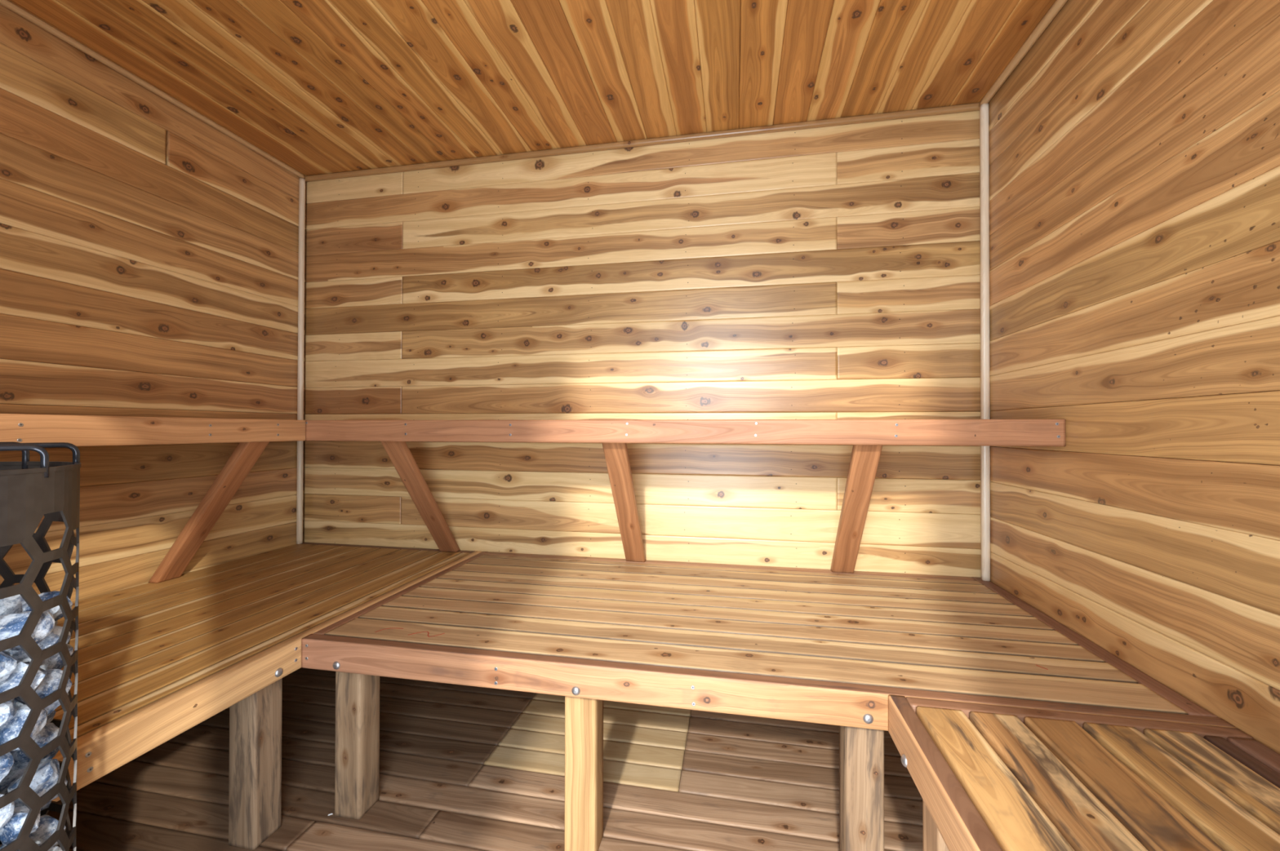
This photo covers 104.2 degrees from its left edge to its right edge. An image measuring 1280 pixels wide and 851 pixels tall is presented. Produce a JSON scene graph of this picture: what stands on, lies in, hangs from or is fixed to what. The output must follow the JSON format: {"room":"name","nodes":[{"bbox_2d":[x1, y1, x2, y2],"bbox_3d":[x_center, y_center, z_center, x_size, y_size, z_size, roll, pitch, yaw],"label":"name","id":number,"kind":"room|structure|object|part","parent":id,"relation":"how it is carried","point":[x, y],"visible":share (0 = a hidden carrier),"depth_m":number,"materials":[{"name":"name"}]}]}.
{"room":"spa","nodes":[
{"label":"spa","id":0,"kind":"room"},
{"bbox_2d":[0,4,306,603],"bbox_3d":[-2.131,-0.115,1.579,0.066,2.640,2.650,0,0,11],"label":"wall","id":1,"kind":"structure","parent":0,"point":[149,255],"depth_m":2.00,"materials":[{"name":"brown wood"}]},
{"bbox_2d":[0,0,305,178],"bbox_3d":[-2.087,-1.383,1.567,0.020,0.022,2.420,0,0,11],"label":"trim","id":2,"kind":"structure","parent":1,"relation":"attached to","point":[6,3],"depth_m":1.97,"materials":[{"name":"brown wood"}]},
{"bbox_2d":[296,177,305,544],"bbox_3d":[-1.862,-0.355,2.735,0.027,2.003,0.027,0,0,11],"label":"trim","id":3,"kind":"structure","parent":1,"relation":"attached to","point":[301,181],"depth_m":2.73,"materials":[{"name":"brown wood"}]},
{"bbox_2d":[46,667,923,850],"bbox_3d":[-0.429,1.219,1.243,3.606,0.066,2.650,0,0,11],"label":"floor","id":4,"kind":"structure","parent":0,"point":[463,768],"depth_m":1.65,"materials":[{"name":"brown wood"}]},
{"bbox_2d":[0,441,80,850],"bbox_3d":[-1.005,0.603,0.662,0.342,1.155,0.342,0,0,25],"label":"heater","id":5,"kind":"object","parent":4,"relation":"on","point":[29,491],"visible":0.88,"depth_m":0.71,"materials":[{"name":"black paint"}]},
{"bbox_2d":[0,794,14,828],"bbox_3d":[-0.872,0.524,0.658,0.051,0.053,0.058,0,0,10],"label":"stone","id":6,"kind":"object","parent":5,"relation":"in","point":[6,812],"visible":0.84,"depth_m":0.67,"materials":[{"name":"blue stone"}]},
{"bbox_2d":[0,752,14,783],"bbox_3d":[-0.868,0.464,0.659,0.050,0.046,0.055,0,-1,-35],"label":"stone","id":7,"kind":"object","parent":6,"relation":"on","point":[6,761],"visible":0.9,"depth_m":0.67,"materials":[{"name":"blue stone"}]},
{"bbox_2d":[0,701,17,728],"bbox_3d":[-0.870,0.388,0.660,0.056,0.048,0.052,0,0,6],"label":"stone","id":8,"kind":"object","parent":5,"relation":"in","point":[8,710],"visible":0.95,"depth_m":0.67,"materials":[{"name":"blue stone"}]},
{"bbox_2d":[0,652,17,682],"bbox_3d":[-0.871,0.328,0.655,0.054,0.053,0.050,0,0,-12],"label":"stone","id":9,"kind":"object","parent":8,"relation":"on","point":[7,664],"visible":1,"depth_m":0.67,"materials":[{"name":"blue stone"}]},
{"bbox_2d":[0,768,26,795],"bbox_3d":[-1.020,0.560,0.795,0.044,0.054,0.058,0,-1,35],"label":"stone","id":10,"kind":"object","parent":5,"relation":"in","point":[11,776],"visible":0.25,"depth_m":0.79,"materials":[{"name":"blue stone"}]},
{"bbox_3d":[-1.096,0.050,0.727,0.008,0.047,0.261,0,-1,34],"label":"guard rod","id":11,"kind":"part","parent":5,"relation":"part of","materials":[{"name":"black metal"}]},
{"bbox_2d":[0,705,48,752],"bbox_3d":[-0.878,0.425,0.704,0.046,0.055,0.044,0,0,-3],"label":"stone","id":12,"kind":"object","parent":5,"relation":"in","point":[11,730],"visible":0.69,"depth_m":0.69,"materials":[{"name":"blue stone"}]},
{"bbox_2d":[0,662,47,693],"bbox_3d":[-0.877,0.359,0.699,0.060,0.055,0.051,0,-1,-35],"label":"stone","id":13,"kind":"object","parent":12,"relation":"on","point":[14,680],"visible":0.53,"depth_m":0.69,"materials":[{"name":"blue stone"}]},
{"bbox_3d":[-0.908,0.049,0.602,0.008,0.047,0.252,0,-1,34],"label":"guard rod","id":14,"kind":"part","parent":5,"relation":"part of","materials":[{"name":"black metal"}]},
{"bbox_2d":[0,611,54,648],"bbox_3d":[-0.875,0.289,0.705,0.063,0.050,0.050,0,-1,-41],"label":"stone","id":15,"kind":"object","parent":5,"relation":"in","point":[11,625],"visible":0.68,"depth_m":0.70,"materials":[{"name":"stone"}]},
{"bbox_2d":[13,800,51,811],"bbox_3d":[-0.974,0.598,0.797,0.057,0.040,0.050,0,0,26],"label":"stone","id":16,"kind":"object","parent":5,"relation":"in","point":[46,806],"visible":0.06,"depth_m":0.79,"materials":[{"name":"stone"}]},
{"bbox_2d":[7,759,60,804],"bbox_3d":[-0.896,0.531,0.746,0.045,0.054,0.056,0,0,-7],"label":"stone","id":17,"kind":"object","parent":5,"relation":"in","point":[46,777],"visible":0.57,"depth_m":0.74,"materials":[{"name":"blue stone"}]},
{"bbox_2d":[10,747,58,771],"bbox_3d":[-0.974,0.525,0.798,0.041,0.045,0.057,0,-1,38],"label":"stone","id":18,"kind":"object","parent":5,"relation":"in","point":[17,766],"visible":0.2,"depth_m":0.78,"materials":[{"name":"stone"}]},
{"bbox_2d":[13,723,59,763],"bbox_3d":[-0.932,0.491,0.776,0.052,0.055,0.049,0,0,0],"label":"stone","id":19,"kind":"object","parent":5,"relation":"in","point":[50,731],"visible":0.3,"depth_m":0.76,"materials":[{"name":"stone"}]},
{"bbox_2d":[13,693,68,715],"bbox_3d":[-0.935,0.429,0.777,0.057,0.058,0.048,0,0,-32],"label":"stone","id":20,"kind":"object","parent":19,"relation":"on","point":[51,708],"visible":0.15,"depth_m":0.77,"materials":[{"name":"blue stone"}]},
{"bbox_2d":[24,644,73,670],"bbox_3d":[-0.931,0.364,0.776,0.046,0.055,0.056,0,0,-4],"label":"stone","id":21,"kind":"object","parent":20,"relation":"on","point":[55,662],"visible":0.15,"depth_m":0.78,"materials":[{"name":"grey stone"}]},
{"bbox_3d":[-1.004,0.049,0.666,0.008,0.047,0.343,0,-1,34],"label":"guard rod","id":22,"kind":"part","parent":5,"relation":"part of","materials":[{"name":"black metal"}]},
{"bbox_2d":[9,625,71,662],"bbox_3d":[-0.899,0.326,0.748,0.051,0.046,0.058,0,-1,40],"label":"stone","id":23,"kind":"object","parent":5,"relation":"in","point":[19,655],"visible":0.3,"depth_m":0.74,"materials":[{"name":"blue stone"}]},
{"bbox_2d":[16,669,71,705],"bbox_3d":[-0.898,0.397,0.747,0.042,0.051,0.056,0,0,-2],"label":"stone","id":24,"kind":"object","parent":5,"relation":"in","point":[50,684],"visible":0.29,"depth_m":0.74,"materials":[{"name":"blue stone"}]},
{"bbox_2d":[22,777,67,806],"bbox_3d":[-0.931,0.565,0.778,0.037,0.056,0.047,0,0,-14],"label":"stone","id":25,"kind":"object","parent":5,"relation":"in","point":[65,781],"visible":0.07,"depth_m":0.79,"materials":[{"name":"grey stone"}]},
{"bbox_2d":[21,591,72,622],"bbox_3d":[-0.928,0.287,0.780,0.063,0.056,0.051,0,-1,38],"label":"stone","id":26,"kind":"object","parent":5,"relation":"in","point":[56,612],"visible":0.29,"depth_m":0.77,"materials":[{"name":"blue stone"}]},
{"bbox_2d":[46,710,56,723],"bbox_3d":[-0.975,0.469,0.796,0.048,0.054,0.054,0,-1,42],"label":"stone","id":27,"kind":"object","parent":5,"relation":"in","point":[50,717],"visible":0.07,"depth_m":0.81,"materials":[{"name":"stone"}]},
{"bbox_2d":[47,846,62,850],"bbox_3d":[-0.897,0.663,0.737,0.050,0.060,0.048,0,0,-32],"label":"stone","id":28,"kind":"object","parent":5,"relation":"in","point":[52,849],"visible":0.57,"depth_m":0.75,"materials":[{"name":"grey stone"}]},
{"label":"stone","id":29,"kind":"object","parent":5,"relation":"in","visible":0},
{"bbox_2d":[1,648,10,657],"bbox_3d":[-1.021,0.363,0.794,0.051,0.051,0.050,0,0,-22],"label":"stone","id":30,"kind":"object","parent":29,"relation":"on","point":[7,651],"visible":0.03,"depth_m":0.79,"materials":[{"name":"stone"}]},
{"bbox_2d":[0,595,24,616],"bbox_3d":[-1.020,0.290,0.798,0.051,0.056,0.041,0,0,3],"label":"stone","id":31,"kind":"object","parent":30,"relation":"on","point":[12,605],"visible":0.41,"depth_m":0.79,"materials":[{"name":"stone"}]},
{"label":"stone","id":32,"kind":"object","parent":5,"relation":"in","visible":0},
{"bbox_2d":[28,815,66,847],"bbox_3d":[-0.934,0.634,0.771,0.054,0.054,0.048,0,0,7],"label":"stone","id":33,"kind":"object","parent":32,"relation":"on","point":[47,826],"visible":0.4,"depth_m":0.77,"materials":[{"name":"stone"}]},
{"label":"stone","id":34,"kind":"object","parent":5,"relation":"in","visible":0},
{"bbox_2d":[0,806,40,845],"bbox_3d":[-0.874,0.563,0.700,0.051,0.050,0.040,0,-1,37],"label":"stone","id":35,"kind":"object","parent":34,"relation":"on","point":[11,831],"visible":0.57,"depth_m":0.69,"materials":[{"name":"blue stone"}]},
{"bbox_2d":[51,542,481,850],"bbox_3d":[-1.493,0.915,1.850,1.082,0.546,1.658,0,0,11],"label":"bench","id":36,"kind":"object","parent":4,"relation":"on","point":[157,662],"visible":0.81,"depth_m":1.46,"materials":[{"name":"brown wood"}]},
{"bbox_2d":[0,413,306,583],"bbox_3d":[-1.806,0.305,1.662,0.536,0.666,1.160,0,0,11],"label":"backrest","id":37,"kind":"object","parent":36,"relation":"on","point":[253,436],"visible":0.95,"depth_m":1.77,"materials":[{"name":"brown wood"}]},
{"bbox_3d":[-1.562,0.017,1.617,0.038,0.089,1.160,0,0,11],"label":"rail","id":38,"kind":"part","parent":37,"relation":"part of","materials":[{"name":"brown wood"}]},
{"bbox_3d":[-1.112,0.931,1.443,0.089,0.508,0.089,0,0,11],"label":"leg","id":39,"kind":"part","parent":36,"relation":"part of","materials":[{"name":"brown wood"}]},
{"bbox_2d":[301,551,1235,850],"bbox_3d":[0.227,0.918,1.807,2.326,0.547,1.097,0,0,11],"label":"bench","id":40,"kind":"object","parent":4,"relation":"on","point":[811,646],"visible":0.95,"depth_m":1.47,"materials":[{"name":"brown wood"}]},
{"bbox_3d":[-0.879,0.933,1.552,0.089,0.508,0.089,0,0,11],"label":"leg","id":41,"kind":"part","parent":40,"relation":"part of","materials":[{"name":"brown wood"}]},
{"bbox_3d":[-0.893,0.689,2.046,0.034,0.089,1.051,0,0,11],"label":"rail","id":42,"kind":"part","parent":40,"relation":"part of","materials":[{"name":"brown wood"}]},
{"bbox_3d":[-0.158,0.933,1.414,0.089,0.508,0.089,0,0,11],"label":"leg","id":43,"kind":"part","parent":40,"relation":"part of","materials":[{"name":"beige wood"}]},
{"bbox_2d":[305,419,1065,573],"bbox_3d":[-0.247,0.313,2.187,3.400,0.666,0.536,0,0,11],"label":"backrest","id":44,"kind":"object","parent":40,"relation":"on","point":[868,437],"visible":0.97,"depth_m":1.90,"materials":[{"name":"brown wood"}]},
{"bbox_3d":[-0.030,0.023,1.895,2.865,0.089,0.038,0,0,11],"label":"rail","id":45,"kind":"part","parent":44,"relation":"part of","materials":[{"name":"brown wood"}]},
{"bbox_3d":[0.129,0.686,1.296,2.326,0.089,0.038,0,0,11],"label":"rail","id":46,"kind":"part","parent":40,"relation":"part of","materials":[{"name":"brown wood"}]},
{"bbox_3d":[0.565,0.934,1.275,0.089,0.508,0.089,0,0,11],"label":"leg","id":47,"kind":"part","parent":40,"relation":"part of","materials":[{"name":"brown wood"}]},
{"bbox_2d":[888,694,1279,850],"bbox_3d":[0.798,0.909,0.459,0.695,0.546,1.348,0,0,11],"label":"bench","id":48,"kind":"object","parent":4,"relation":"on","point":[987,778],"visible":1,"depth_m":0.91,"materials":[{"name":"brown wood"}]},
{"bbox_3d":[0.483,0.681,0.521,0.038,0.089,1.348,0,0,11],"label":"rail","id":49,"kind":"part","parent":48,"relation":"part of","materials":[{"name":"brown wood"}]},
{"bbox_3d":[0.643,0.932,1.022,0.089,0.508,0.089,0,0,11],"label":"leg","id":50,"kind":"part","parent":48,"relation":"part of","materials":[{"name":"brown wood"}]},
{"bbox_3d":[0.944,0.686,1.100,0.649,0.089,0.037,0,0,11],"label":"rail","id":51,"kind":"part","parent":48,"relation":"part of","materials":[{"name":"brown wood"}]},
{"bbox_2d":[8,0,1056,176],"bbox_3d":[-0.423,-1.424,1.263,3.606,0.060,2.650,0,0,11],"label":"ceiling","id":52,"kind":"structure","parent":0,"point":[318,86],"depth_m":1.91,"materials":[{"name":"brown wood"}]},
{"bbox_2d":[303,110,981,577],"bbox_3d":[-0.190,-0.104,2.488,3.606,2.640,0.066,0,0,11],"label":"wall","id":53,"kind":"structure","parent":0,"point":[833,272],"depth_m":2.40,"materials":[{"name":"brown wood"}]},
{"bbox_2d":[304,102,979,182],"bbox_3d":[-0.196,-1.370,2.452,3.404,0.026,0.026,0,0,11],"label":"trim","id":54,"kind":"structure","parent":53,"relation":"attached to","point":[974,106],"depth_m":2.38,"materials":[{"name":"brown wood"}]},
{"bbox_2d":[988,0,1279,754],"bbox_3d":[1.279,-0.112,0.927,0.066,2.640,2.650,0,0,11],"label":"wall","id":55,"kind":"structure","parent":0,"point":[1135,145],"depth_m":1.28,"materials":[{"name":"brown wood"}]},
{"bbox_2d":[979,102,990,581],"bbox_3d":[1.453,-0.353,2.098,0.030,2.003,0.028,0,0,11],"label":"trim","id":56,"kind":"structure","parent":55,"relation":"attached to","point":[984,108],"depth_m":2.09,"materials":[{"name":"brown wood"}]},
{"bbox_2d":[978,0,1067,106],"bbox_3d":[1.231,-1.377,0.932,0.029,0.030,2.420,0,0,11],"label":"trim","id":57,"kind":"structure","parent":55,"relation":"attached to","point":[1058,5],"depth_m":1.80,"materials":[{"name":"brown wood"}]}
]}

